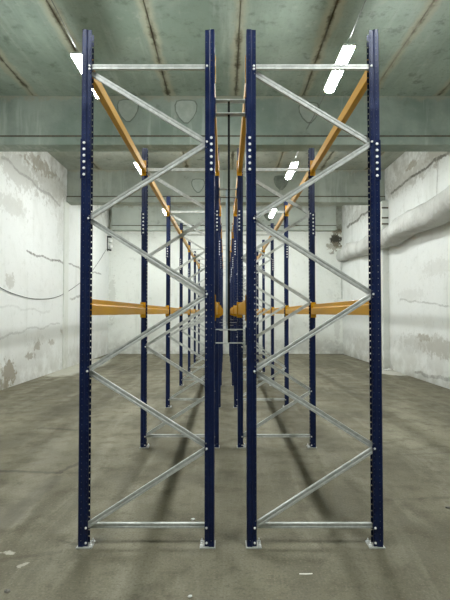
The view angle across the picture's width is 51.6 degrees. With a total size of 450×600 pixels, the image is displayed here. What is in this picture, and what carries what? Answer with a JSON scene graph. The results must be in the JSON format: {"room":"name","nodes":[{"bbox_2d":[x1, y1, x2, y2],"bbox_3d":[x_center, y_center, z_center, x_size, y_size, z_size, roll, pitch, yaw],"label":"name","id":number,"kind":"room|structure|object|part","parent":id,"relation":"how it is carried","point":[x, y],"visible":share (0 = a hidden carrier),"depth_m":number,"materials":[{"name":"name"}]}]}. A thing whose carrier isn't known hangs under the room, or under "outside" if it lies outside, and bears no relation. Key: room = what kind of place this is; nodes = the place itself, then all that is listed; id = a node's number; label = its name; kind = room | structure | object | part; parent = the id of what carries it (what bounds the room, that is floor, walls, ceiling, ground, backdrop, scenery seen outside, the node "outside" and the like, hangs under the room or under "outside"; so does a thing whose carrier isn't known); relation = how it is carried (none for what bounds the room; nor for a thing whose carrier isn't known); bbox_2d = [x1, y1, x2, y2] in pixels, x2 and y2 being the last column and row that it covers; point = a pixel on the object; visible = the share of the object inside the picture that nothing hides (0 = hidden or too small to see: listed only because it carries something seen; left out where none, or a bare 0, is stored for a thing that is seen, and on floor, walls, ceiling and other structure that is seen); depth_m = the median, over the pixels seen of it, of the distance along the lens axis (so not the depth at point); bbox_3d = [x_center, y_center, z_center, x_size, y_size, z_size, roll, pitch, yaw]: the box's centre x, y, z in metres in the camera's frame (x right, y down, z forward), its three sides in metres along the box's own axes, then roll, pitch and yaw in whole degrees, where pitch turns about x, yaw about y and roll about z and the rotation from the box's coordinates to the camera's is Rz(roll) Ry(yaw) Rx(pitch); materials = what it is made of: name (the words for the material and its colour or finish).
{"room":"warehouse","nodes":[
{"label":"warehouse","id":0,"kind":"room"},
{"bbox_2d":[0,152,108,389],"bbox_3d":[-5.498,-1.326,7.490,0.300,6.730,26.903,0,-2,0],"label":"wall","id":1,"kind":"structure","parent":0,"point":[33,185],"depth_m":13.29,"materials":[{"name":"white paint"}]},
{"bbox_2d":[0,250,105,298],"bbox_3d":[-5.264,-1.175,15.420,0.015,2.439,10.085,0,-2,0],"label":"cable","id":2,"kind":"object","parent":1,"relation":"attached to","point":[105,250],"visible":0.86,"depth_m":13.96,"materials":[{"name":"grey plastic"}]},
{"bbox_2d":[62,201,68,368],"bbox_3d":[-5.298,-0.500,15.395,0.085,5.520,0.450,0,-2,0],"label":"trim","id":3,"kind":"structure","parent":1,"relation":"attached to","point":[66,205],"depth_m":15.32,"materials":[{"name":"white paint"}]},
{"bbox_2d":[107,236,112,250],"bbox_3d":[-5.105,-2.512,20.678,0.275,0.680,0.220,0,-2,0],"label":"bracket","id":4,"kind":"object","parent":1,"relation":"attached to","point":[108,240],"visible":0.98,"depth_m":20.65,"materials":[{"name":"metal"}]},
{"bbox_2d":[0,95,449,151],"bbox_3d":[0.042,-3.965,10.440,10.735,1.130,0.450,0,-2,0],"label":"ceiling beam","id":5,"kind":"structure","parent":1,"relation":"attached to","point":[33,123],"depth_m":10.27,"materials":[{"name":"green concrete"}]},
{"bbox_2d":[67,169,384,204],"bbox_3d":[0.031,-3.817,15.738,10.629,1.130,0.450,0,-2,0],"label":"ceiling beam","id":6,"kind":"structure","parent":1,"relation":"attached to","point":[339,187],"depth_m":15.56,"materials":[{"name":"concrete"}]},
{"bbox_3d":[1.800,-3.631,13.081,0.014,0.132,4.949,0,-2,0],"label":"wire","id":7,"kind":"object","parent":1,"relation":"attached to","visible":0},
{"bbox_2d":[285,161,297,179],"bbox_3d":[1.800,-3.514,12.603,0.170,0.134,1.320,0,-2,0],"label":"lamp","id":8,"kind":"object","parent":7,"relation":"hanging from","point":[293,164],"visible":0.91,"depth_m":12.51,"materials":[{"name":"white plastic"}]},
{"bbox_3d":[1.840,-3.485,18.314,0.014,0.132,4.819,0,-2,0],"label":"wire","id":9,"kind":"object","parent":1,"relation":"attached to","visible":0},
{"bbox_2d":[269,208,276,217],"bbox_3d":[1.840,-3.363,18.001,0.170,0.134,1.320,0,-2,0],"label":"lamp","id":10,"kind":"object","parent":9,"relation":"hanging from","point":[271,215],"visible":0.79,"depth_m":17.96,"materials":[{"name":"white plastic"}]},
{"bbox_2d":[0,354,449,599],"bbox_3d":[0.500,2.137,7.393,18.000,0.200,27.500,0,-2,0],"label":"floor","id":11,"kind":"structure","parent":0,"point":[40,559],"depth_m":4.69,"materials":[{"name":"concrete"}]},
{"bbox_2d":[76,29,215,548],"bbox_3d":[-0.616,-0.121,3.725,1.082,4.110,0.124,0,-2,0],"label":"frame","id":12,"kind":"object","parent":11,"relation":"on","point":[86,368],"visible":1,"depth_m":3.70,"materials":[{"name":"blue paint"}]},
{"bbox_3d":[-1.131,-1.126,3.753,0.042,0.320,0.100,0,-2,0],"label":"splice plate","id":13,"kind":"part","parent":12,"relation":"part of","materials":[{"name":"blue paint"}]},
{"bbox_3d":[-1.096,1.908,3.668,0.122,0.050,0.124,0,-2,0],"label":"foot plate","id":14,"kind":"part","parent":12,"relation":"part of","materials":[{"name":"metal"}]},
{"bbox_2d":[90,297,145,317],"bbox_3d":[-1.121,0.100,5.061,0.072,0.210,2.672,0,-2,0],"label":"beam","id":15,"kind":"structure","parent":12,"relation":"attached to","point":[99,307],"depth_m":4.70,"materials":[{"name":"orange metal"}]},
{"bbox_2d":[92,59,145,176],"bbox_3d":[-1.121,-1.853,5.116,0.072,0.210,2.672,0,-2,0],"label":"beam","id":16,"kind":"structure","parent":12,"relation":"attached to","point":[99,89],"depth_m":4.79,"materials":[{"name":"orange metal"}]},
{"bbox_3d":[-0.136,1.908,3.668,0.122,0.050,0.124,0,-2,0],"label":"foot plate","id":17,"kind":"part","parent":12,"relation":"part of","materials":[{"name":"metal"}]},
{"bbox_3d":[-0.101,-1.165,3.754,0.042,0.320,0.100,0,-2,0],"label":"splice plate","id":18,"kind":"part","parent":12,"relation":"part of","materials":[{"name":"blue paint"}]},
{"bbox_2d":[211,55,219,176],"bbox_3d":[-0.111,-1.853,5.116,0.072,0.210,2.672,0,-2,0],"label":"beam","id":19,"kind":"structure","parent":12,"relation":"attached to","point":[217,162],"depth_m":5.52,"materials":[{"name":"orange metal"}]},
{"bbox_3d":[-0.117,-1.860,5.116,0.056,0.135,2.574,0,-2,0],"label":"beam rail","id":20,"kind":"part","parent":19,"relation":"part of","materials":[{"name":"metal"}]},
{"bbox_2d":[211,295,219,320],"bbox_3d":[-0.111,0.100,5.061,0.072,0.210,2.672,0,-2,0],"label":"beam","id":21,"kind":"structure","parent":12,"relation":"attached to","point":[217,304],"depth_m":5.52,"materials":[{"name":"orange metal"}]},
{"bbox_2d":[215,97,246,344],"bbox_3d":[0.044,-0.633,3.739,0.255,1.985,0.070,0,-2,0],"label":"spacer","id":22,"kind":"object","parent":12,"relation":"attached to","point":[228,114],"visible":0.94,"depth_m":3.73,"materials":[{"name":"metal"}]},
{"bbox_3d":[0.167,0.289,3.713,0.008,0.140,0.070,0,-2,0],"label":"plate","id":23,"kind":"part","parent":22,"relation":"part of","materials":[{"name":"grey metal"}]},
{"bbox_2d":[140,148,219,447],"bbox_3d":[-0.616,-0.046,6.408,1.082,4.110,0.124,0,-2,0],"label":"frame","id":24,"kind":"object","parent":11,"relation":"on","point":[144,224],"visible":0.78,"depth_m":6.38,"materials":[{"name":"blue paint"}]},
{"bbox_3d":[-1.131,-1.051,6.436,0.042,0.320,0.100,0,-2,0],"label":"splice plate","id":25,"kind":"part","parent":24,"relation":"part of","materials":[{"name":"blue paint"}]},
{"bbox_2d":[147,305,168,315],"bbox_3d":[-1.121,0.174,7.744,0.072,0.210,2.672,0,-2,0],"label":"beam","id":26,"kind":"structure","parent":24,"relation":"attached to","point":[151,309],"depth_m":7.60,"materials":[{"name":"orange metal"}]},
{"bbox_2d":[147,164,169,215],"bbox_3d":[-1.121,-1.778,7.799,0.072,0.210,2.672,0,-2,0],"label":"beam","id":27,"kind":"structure","parent":24,"relation":"attached to","point":[153,186],"depth_m":7.84,"materials":[{"name":"orange metal"}]},
{"bbox_3d":[-0.101,-1.091,6.437,0.042,0.320,0.100,0,-2,0],"label":"splice plate","id":28,"kind":"part","parent":24,"relation":"part of","materials":[{"name":"blue paint"}]},
{"bbox_2d":[219,177,220,215],"bbox_3d":[-0.111,-1.778,7.799,0.072,0.210,2.672,0,-2,0],"label":"beam","id":29,"kind":"structure","parent":24,"relation":"attached to","point":[219,177],"depth_m":8.78,"materials":[{"name":"orange metal"}]},
{"bbox_2d":[219,188,237,331],"bbox_3d":[0.044,-0.558,6.422,0.255,1.985,0.070,0,-2,0],"label":"spacer","id":30,"kind":"object","parent":24,"relation":"attached to","point":[226,196],"visible":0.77,"depth_m":6.42,"materials":[{"name":"metal"}]},
{"bbox_2d":[165,196,220,407],"bbox_3d":[-0.616,0.029,9.091,1.082,4.110,0.124,0,-2,0],"label":"frame","id":31,"kind":"object","parent":11,"relation":"on","point":[168,199],"visible":0.69,"depth_m":9.06,"materials":[{"name":"blue paint"}]},
{"bbox_2d":[170,307,181,315],"bbox_3d":[-1.121,0.249,10.427,0.072,0.210,2.672,0,-2,0],"label":"beam","id":32,"kind":"structure","parent":31,"relation":"attached to","point":[172,310],"depth_m":10.01,"materials":[{"name":"orange metal"}]},
{"bbox_2d":[171,213,181,237],"bbox_3d":[-1.121,-1.703,10.482,0.072,0.210,2.672,0,-2,0],"label":"beam","id":33,"kind":"structure","parent":31,"relation":"attached to","point":[173,221],"depth_m":10.42,"materials":[{"name":"orange metal"}]},
{"bbox_2d":[188,241,206,371],"bbox_3d":[-0.616,0.179,14.457,1.082,4.110,0.124,0,-2,0],"label":"frame","id":34,"kind":"object","parent":11,"relation":"on","point":[189,243],"visible":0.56,"depth_m":14.43,"materials":[{"name":"blue paint"}]},
{"bbox_2d":[179,223,221,385],"bbox_3d":[-0.616,0.104,11.774,1.082,4.110,0.124,0,-2,0],"label":"frame","id":35,"kind":"object","parent":11,"relation":"on","point":[181,378],"visible":0.54,"depth_m":11.74,"materials":[{"name":"blue paint"}]},
{"bbox_2d":[183,238,189,251],"bbox_3d":[-1.121,-1.628,13.165,0.072,0.210,2.672,0,-2,0],"label":"beam","id":36,"kind":"structure","parent":35,"relation":"attached to","point":[184,240],"depth_m":13.45,"materials":[{"name":"orange metal"}]},
{"bbox_2d":[198,260,206,354],"bbox_3d":[-0.616,0.329,19.823,1.082,4.110,0.124,0,-2,0],"label":"frame","id":37,"kind":"object","parent":11,"relation":"on","point":[199,324],"visible":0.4,"depth_m":19.78,"materials":[{"name":"blue paint"}]},
{"bbox_2d":[194,251,222,362],"bbox_3d":[-0.616,0.254,17.140,1.082,4.110,0.124,0,-2,0],"label":"frame","id":38,"kind":"object","parent":11,"relation":"on","point":[195,326],"visible":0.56,"depth_m":17.10,"materials":[{"name":"blue paint"}]},
{"bbox_2d":[229,251,258,362],"bbox_3d":[0.704,0.254,17.140,1.082,4.110,0.124,0,-2,0],"label":"frame","id":39,"kind":"object","parent":11,"relation":"on","point":[257,252],"visible":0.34,"depth_m":17.11,"materials":[{"name":"blue paint"}]},
{"bbox_2d":[230,240,264,371],"bbox_3d":[0.704,0.179,14.457,1.082,4.110,0.124,0,-2,0],"label":"frame","id":40,"kind":"object","parent":11,"relation":"on","point":[263,259],"visible":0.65,"depth_m":14.43,"materials":[{"name":"blue paint"}]},
{"bbox_2d":[231,223,273,385],"bbox_3d":[0.704,0.104,11.774,1.082,4.110,0.124,0,-2,0],"label":"frame","id":41,"kind":"object","parent":11,"relation":"on","point":[271,258],"visible":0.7,"depth_m":11.74,"materials":[{"name":"blue paint"}]},
{"bbox_2d":[263,308,270,314],"bbox_3d":[1.209,0.325,13.110,0.072,0.210,2.672,0,-2,0],"label":"beam","id":42,"kind":"structure","parent":41,"relation":"attached to","point":[264,309],"depth_m":13.01,"materials":[{"name":"orange metal"}]},
{"bbox_2d":[263,236,270,251],"bbox_3d":[1.209,-1.628,13.165,0.072,0.210,2.672,0,-2,0],"label":"beam","id":43,"kind":"structure","parent":41,"relation":"attached to","point":[266,245],"depth_m":13.74,"materials":[{"name":"orange metal"}]},
{"bbox_2d":[233,198,289,407],"bbox_3d":[0.704,0.029,9.091,1.082,4.110,0.124,0,-2,0],"label":"frame","id":44,"kind":"object","parent":11,"relation":"on","point":[286,247],"visible":0.7,"depth_m":9.06,"materials":[{"name":"blue paint"}]},
{"bbox_2d":[231,217,233,238],"bbox_3d":[0.199,-1.703,10.482,0.072,0.210,2.672,0,-2,0],"label":"beam","id":45,"kind":"structure","parent":44,"relation":"attached to","point":[232,233],"depth_m":11.32,"materials":[{"name":"orange metal"}]},
{"bbox_2d":[271,213,283,236],"bbox_3d":[1.209,-1.703,10.482,0.072,0.210,2.672,0,-2,0],"label":"beam","id":46,"kind":"structure","parent":44,"relation":"attached to","point":[281,219],"depth_m":10.06,"materials":[{"name":"orange metal"}]},
{"bbox_3d":[1.203,-1.710,10.482,0.056,0.135,2.574,0,-2,0],"label":"beam rail","id":47,"kind":"part","parent":46,"relation":"part of","materials":[{"name":"orange metal"}]},
{"bbox_2d":[272,307,284,315],"bbox_3d":[1.209,0.249,10.427,0.072,0.210,2.672,0,-2,0],"label":"beam","id":48,"kind":"structure","parent":44,"relation":"attached to","point":[281,311],"depth_m":10.31,"materials":[{"name":"orange metal"}]},
{"bbox_3d":[1.203,0.242,10.427,0.056,0.135,2.574,0,-2,0],"label":"beam rail","id":49,"kind":"part","parent":48,"relation":"part of","materials":[{"name":"orange metal"}]},
{"bbox_3d":[1.219,-0.966,9.118,0.042,0.320,0.100,0,-2,0],"label":"splice plate","id":50,"kind":"part","parent":44,"relation":"part of","materials":[{"name":"blue paint"}]},
{"bbox_2d":[237,148,316,447],"bbox_3d":[0.704,-0.046,6.408,1.082,4.110,0.124,0,-2,0],"label":"frame","id":51,"kind":"object","parent":11,"relation":"on","point":[310,212],"visible":0.92,"depth_m":6.38,"materials":[{"name":"blue paint"}]},
{"bbox_2d":[233,179,236,216],"bbox_3d":[0.199,-1.778,7.799,0.072,0.210,2.672,0,-2,0],"label":"beam","id":52,"kind":"structure","parent":51,"relation":"attached to","point":[235,202],"depth_m":8.53,"materials":[{"name":"orange metal"}]},
{"bbox_3d":[0.205,-1.785,7.799,0.056,0.135,2.574,0,-2,0],"label":"beam rail","id":53,"kind":"part","parent":52,"relation":"part of","materials":[{"name":"orange metal"}]},
{"bbox_2d":[233,305,236,315],"bbox_3d":[0.199,0.174,7.744,0.072,0.210,2.672,0,-2,0],"label":"beam","id":54,"kind":"structure","parent":51,"relation":"attached to","point":[234,306],"depth_m":8.66,"materials":[{"name":"orange metal"}]},
{"bbox_3d":[0.189,-1.091,6.437,0.042,0.320,0.100,0,-2,0],"label":"splice plate","id":55,"kind":"part","parent":51,"relation":"part of","materials":[{"name":"blue paint"}]},
{"bbox_2d":[285,171,308,216],"bbox_3d":[1.209,-1.778,7.799,0.072,0.210,2.672,0,-2,0],"label":"beam","id":56,"kind":"structure","parent":51,"relation":"attached to","point":[294,198],"depth_m":7.93,"materials":[{"name":"orange metal"}]},
{"bbox_2d":[285,305,309,315],"bbox_3d":[1.209,0.174,7.744,0.072,0.210,2.672,0,-2,0],"label":"beam","id":57,"kind":"structure","parent":51,"relation":"attached to","point":[288,310],"depth_m":7.91,"materials":[{"name":"orange metal"}]},
{"bbox_3d":[1.219,-1.041,6.436,0.042,0.320,0.100,0,-2,0],"label":"splice plate","id":58,"kind":"part","parent":51,"relation":"part of","materials":[{"name":"blue paint"}]},
{"bbox_2d":[245,29,385,548],"bbox_3d":[0.704,-0.121,3.725,1.082,4.110,0.124,0,-2,0],"label":"frame","id":59,"kind":"object","parent":11,"relation":"on","point":[372,142],"visible":0.99,"depth_m":3.70,"materials":[{"name":"blue paint"}]},
{"bbox_2d":[237,55,245,175],"bbox_3d":[0.199,-1.853,5.116,0.072,0.210,2.672,0,-2,0],"label":"beam","id":60,"kind":"structure","parent":59,"relation":"attached to","point":[243,121],"depth_m":5.25,"materials":[{"name":"orange metal"}]},
{"bbox_3d":[0.205,-1.860,5.116,0.056,0.135,2.574,0,-2,0],"label":"beam rail","id":61,"kind":"part","parent":60,"relation":"part of","materials":[{"name":"orange metal"}]},
{"bbox_2d":[237,295,249,320],"bbox_3d":[0.199,0.100,5.061,0.072,0.210,2.672,0,-2,0],"label":"beam","id":62,"kind":"structure","parent":59,"relation":"attached to","point":[241,306],"depth_m":4.99,"materials":[{"name":"orange metal"}]},
{"bbox_3d":[0.205,0.092,5.061,0.056,0.135,2.574,0,-2,0],"label":"beam rail","id":63,"kind":"part","parent":62,"relation":"part of","materials":[{"name":"orange metal"}]},
{"bbox_3d":[0.189,-1.165,3.754,0.042,0.320,0.100,0,-2,0],"label":"splice plate","id":64,"kind":"part","parent":59,"relation":"part of","materials":[{"name":"blue paint"}]},
{"bbox_3d":[0.224,1.908,3.668,0.122,0.050,0.124,0,-2,0],"label":"foot plate","id":65,"kind":"part","parent":59,"relation":"part of","materials":[{"name":"metal"}]},
{"bbox_2d":[310,59,368,175],"bbox_3d":[1.209,-1.853,5.116,0.072,0.210,2.672,0,-2,0],"label":"beam","id":66,"kind":"structure","parent":59,"relation":"attached to","point":[361,87],"depth_m":4.68,"materials":[{"name":"orange metal"}]},
{"bbox_2d":[311,297,378,317],"bbox_3d":[1.209,0.100,5.061,0.072,0.210,2.672,0,-2,0],"label":"beam","id":67,"kind":"structure","parent":59,"relation":"attached to","point":[334,308],"depth_m":4.95,"materials":[{"name":"orange metal"}]},
{"bbox_3d":[1.203,0.092,5.061,0.056,0.135,2.574,0,-2,0],"label":"beam rail","id":68,"kind":"part","parent":67,"relation":"part of","materials":[{"name":"orange metal"}]},
{"bbox_3d":[1.184,1.908,3.668,0.122,0.050,0.124,0,-2,0],"label":"foot plate","id":69,"kind":"part","parent":59,"relation":"part of","materials":[{"name":"metal"}]},
{"bbox_3d":[1.219,-1.116,3.753,0.042,0.320,0.100,0,-2,0],"label":"splice plate","id":70,"kind":"part","parent":59,"relation":"part of","materials":[{"name":"blue paint"}]},
{"bbox_2d":[0,0,449,206],"bbox_3d":[0.985,-4.686,7.584,19.356,0.207,27.500,0,-2,0],"label":"ceiling","id":71,"kind":"structure","parent":0,"point":[36,47],"depth_m":8.32,"materials":[{"name":"concrete"}]},
{"bbox_2d":[71,52,98,98],"bbox_3d":[-2.220,-3.654,7.605,0.170,0.134,1.320,0,-2,0],"label":"lamp","id":72,"kind":"object","parent":71,"relation":"attached to","point":[77,56],"visible":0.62,"depth_m":6.98,"materials":[{"name":"white plastic"}]},
{"bbox_2d":[324,71,342,92],"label":"lamp","id":73,"kind":"object","parent":71,"relation":"attached to","point":[334,76],"depth_m":7.66,"materials":[{"name":"white plastic"}]},
{"bbox_3d":[0.052,-4.113,5.142,10.841,1.130,0.450,0,-2,0],"label":"trim","id":74,"kind":"structure","parent":71,"relation":"attached to","visible":0},
{"bbox_2d":[51,0,77,50],"bbox_3d":[-2.220,-3.779,7.783,0.014,0.132,4.949,0,-2,0],"label":"wire","id":75,"kind":"object","parent":74,"relation":"attached to","point":[51,0],"visible":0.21,"depth_m":6.42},
{"bbox_2d":[307,0,365,127],"bbox_3d":[1.800,-3.779,7.783,0.014,0.132,4.949,0,-2,0],"label":"wire","id":76,"kind":"object","parent":74,"relation":"attached to","point":[365,0],"visible":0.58,"depth_m":6.59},
{"bbox_2d":[108,207,342,353],"bbox_3d":[0.000,-0.946,21.085,11.600,6.730,0.300,0,-2,0],"label":"wall","id":77,"kind":"structure","parent":0,"point":[124,263],"depth_m":20.93,"materials":[{"name":"white paint"}]},
{"bbox_2d":[111,205,335,230],"bbox_3d":[-0.050,-3.674,20.841,10.000,1.130,0.320,0,-2,0],"label":"trim","id":78,"kind":"structure","parent":77,"relation":"attached to","point":[124,217],"depth_m":20.73,"materials":[{"name":"concrete"}]},
{"bbox_2d":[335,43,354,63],"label":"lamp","id":79,"kind":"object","parent":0,"point":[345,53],"depth_m":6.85,"materials":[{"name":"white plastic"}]},
{"bbox_2d":[342,152,449,388],"bbox_3d":[5.591,-1.326,7.490,0.300,6.730,26.906,0,-2,-1],"label":"wall","id":80,"kind":"structure","parent":0,"point":[419,266],"depth_m":13.32,"materials":[{"name":"white paint"}]},
{"bbox_2d":[380,201,389,368],"bbox_3d":[5.269,-0.500,15.389,0.262,5.520,0.462,0,-2,0],"label":"trim","id":81,"kind":"structure","parent":80,"relation":"attached to","point":[383,204],"depth_m":15.18,"materials":[{"name":"metal"}]},
{"bbox_2d":[336,185,449,261],"bbox_3d":[5.103,-2.298,7.545,0.669,0.912,26.765,0,-2,-1],"label":"duct","id":82,"kind":"object","parent":80,"relation":"attached to","point":[435,212],"visible":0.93,"depth_m":12.16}
]}

